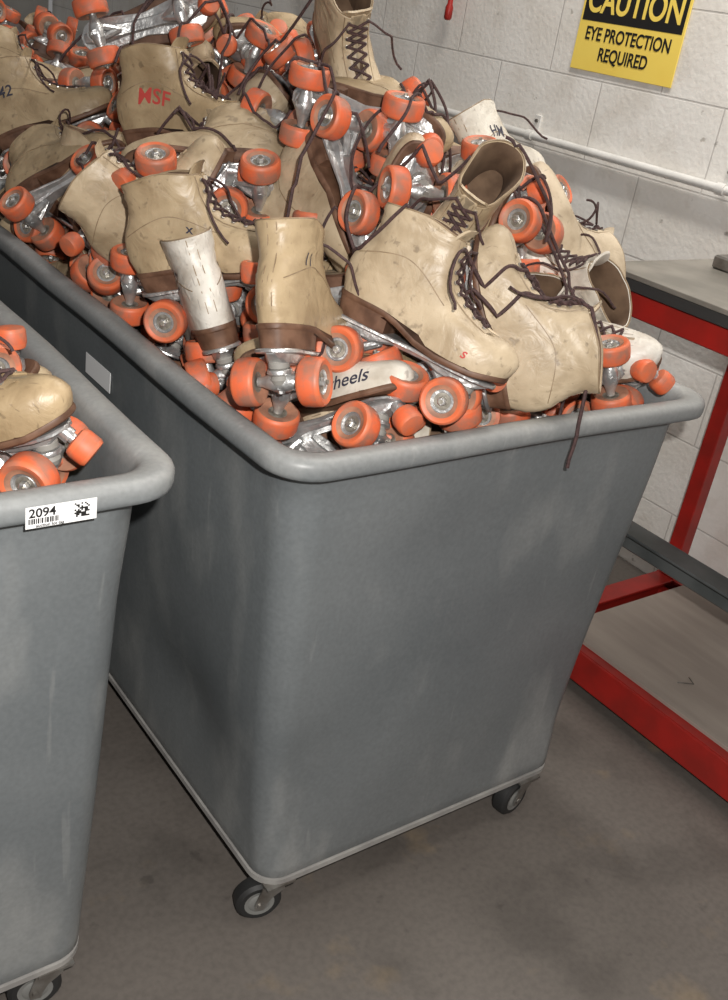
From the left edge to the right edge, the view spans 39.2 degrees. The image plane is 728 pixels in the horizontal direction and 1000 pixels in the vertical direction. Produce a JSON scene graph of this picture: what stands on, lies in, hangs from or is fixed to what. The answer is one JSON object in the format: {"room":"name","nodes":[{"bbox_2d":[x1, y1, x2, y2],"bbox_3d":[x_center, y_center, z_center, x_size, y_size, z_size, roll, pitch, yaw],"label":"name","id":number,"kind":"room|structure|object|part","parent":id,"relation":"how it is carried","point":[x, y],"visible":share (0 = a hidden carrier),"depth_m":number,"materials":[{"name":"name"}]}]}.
{"room":"skate repair workshop","nodes":[
{"label":"skate repair workshop","id":0,"kind":"room"},
{"bbox_2d":[2,0,48,22],"bbox_3d":[-4.212,-2.744,3.436,6.400,3.200,0.100,-11,33,-35],"label":"wall","id":1,"kind":"structure","parent":0,"point":[24,7],"depth_m":5.45,"materials":[{"name":"paint"}]},
{"bbox_2d":[0,556,727,999],"bbox_3d":[-1.471,0.626,1.350,6.500,0.100,9.200,-11,33,-35],"label":"floor","id":2,"kind":"structure","parent":0,"point":[608,878],"depth_m":1.70,"materials":[{"name":"concrete"}]},
{"bbox_2d":[0,179,5,190],"bbox_3d":[-1.039,-0.685,3.074,0.820,0.830,1.384,-11,33,-35],"label":"storage bin","id":3,"kind":"object","parent":2,"relation":"on","point":[2,181],"visible":0.02,"depth_m":2.26,"materials":[{"name":"grey plastic"}]},
{"bbox_2d":[0,0,119,178],"bbox_3d":[-0.999,-1.102,2.886,0.896,0.562,1.367,-15,36,-41],"label":"skates","id":4,"kind":"object","parent":3,"relation":"in","point":[43,30],"visible":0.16,"depth_m":2.64,"materials":[{"name":"orange plastic"}]},
{"bbox_2d":[0,300,174,999],"bbox_3d":[-0.973,0.093,1.534,0.820,0.830,1.384,-11,33,-35],"label":"storage bin","id":5,"kind":"object","parent":2,"relation":"on","point":[59,583],"visible":0.95,"depth_m":1.20,"materials":[{"name":"grey plastic"}]},
{"bbox_3d":[-1.026,0.387,1.679,0.661,0.010,1.318,-11,33,-35],"label":"board","id":6,"kind":"part","parent":5,"relation":"part of","materials":[{"name":"grey plastic"}]},
{"bbox_2d":[0,325,102,491],"bbox_3d":[-0.922,-0.181,1.401,0.725,0.501,1.295,-11,33,-35],"label":"skates","id":7,"kind":"object","parent":5,"relation":"in","point":[41,441],"visible":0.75,"depth_m":1.07,"materials":[{"name":"beige leather"}]},
{"bbox_2d":[25,497,96,529],"bbox_3d":[-0.306,0.014,1.035,0.074,0.025,0.001,-11,33,-35],"label":"number label","id":8,"kind":"object","parent":5,"relation":"attached to","point":[84,509],"visible":1,"depth_m":1.03,"materials":[{"name":"white paper"}]},
{"bbox_2d":[0,218,704,917],"bbox_3d":[-0.216,-0.038,2.056,0.820,0.830,1.384,-11,33,-35],"label":"storage bin","id":9,"kind":"object","parent":2,"relation":"on","point":[336,655],"visible":0.73,"depth_m":1.54,"materials":[{"name":"grey plastic"}]},
{"bbox_2d":[85,352,110,393],"bbox_3d":[-0.437,-0.209,1.678,0.001,0.035,0.100,-11,33,-35],"label":"sticker","id":10,"kind":"object","parent":9,"relation":"attached to","point":[102,376],"visible":1,"depth_m":1.68,"materials":[{"name":"white paper"}]},
{"bbox_3d":[-0.278,0.257,2.194,0.638,0.010,1.318,-11,33,-35],"label":"board","id":11,"kind":"part","parent":9,"relation":"part of","materials":[{"name":"grey plastic"}]},
{"bbox_2d":[0,0,674,467],"bbox_3d":[-0.185,-0.577,1.988,0.956,0.891,1.770,-9,32,-33],"label":"skates","id":12,"kind":"object","parent":9,"relation":"in","point":[292,222],"visible":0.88,"depth_m":1.49,"materials":[{"name":"beige leather"}]},
{"bbox_2d":[570,259,727,801],"bbox_3d":[1.082,0.241,1.837,0.580,0.919,1.595,-11,33,-35],"label":"workbench","id":13,"kind":"object","parent":2,"relation":"on","point":[647,634],"visible":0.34,"depth_m":2.18,"materials":[{"name":"paint"}]},
{"bbox_2d":[712,254,727,272],"bbox_3d":[0.773,-0.510,2.089,0.064,0.096,0.090,-11,33,-35],"label":"clamp","id":14,"kind":"object","parent":13,"relation":"on","point":[720,262],"visible":1,"depth_m":2.11,"materials":[{"name":"metal"}]},
{"bbox_2d":[52,0,727,577],"bbox_3d":[1.021,-1.252,2.227,0.100,3.200,9.000,-11,33,-35],"label":"wall","id":15,"kind":"structure","parent":0,"point":[516,55],"depth_m":2.74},
{"bbox_2d":[444,0,452,19],"bbox_3d":[0.274,-1.541,3.074,0.042,0.180,0.030,-11,33,-35],"label":"handle","id":16,"kind":"object","parent":15,"relation":"attached to","point":[449,7],"visible":1,"depth_m":3.09,"materials":[{"name":"red paint"}]},
{"bbox_2d":[429,103,727,195],"bbox_3d":[1.058,-0.618,2.221,0.038,0.071,3.230,-11,33,-35],"label":"conduit","id":17,"kind":"object","parent":15,"relation":"attached to","point":[719,188],"visible":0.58,"depth_m":2.69,"materials":[{"name":"metal"}]},
{"bbox_2d":[570,0,693,87],"bbox_3d":[0.682,-1.215,2.616,0.004,0.250,0.352,-11,33,-35],"label":"caution sign","id":18,"kind":"object","parent":15,"relation":"attached to","point":[635,40],"visible":1,"depth_m":2.61,"materials":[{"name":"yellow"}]}
]}

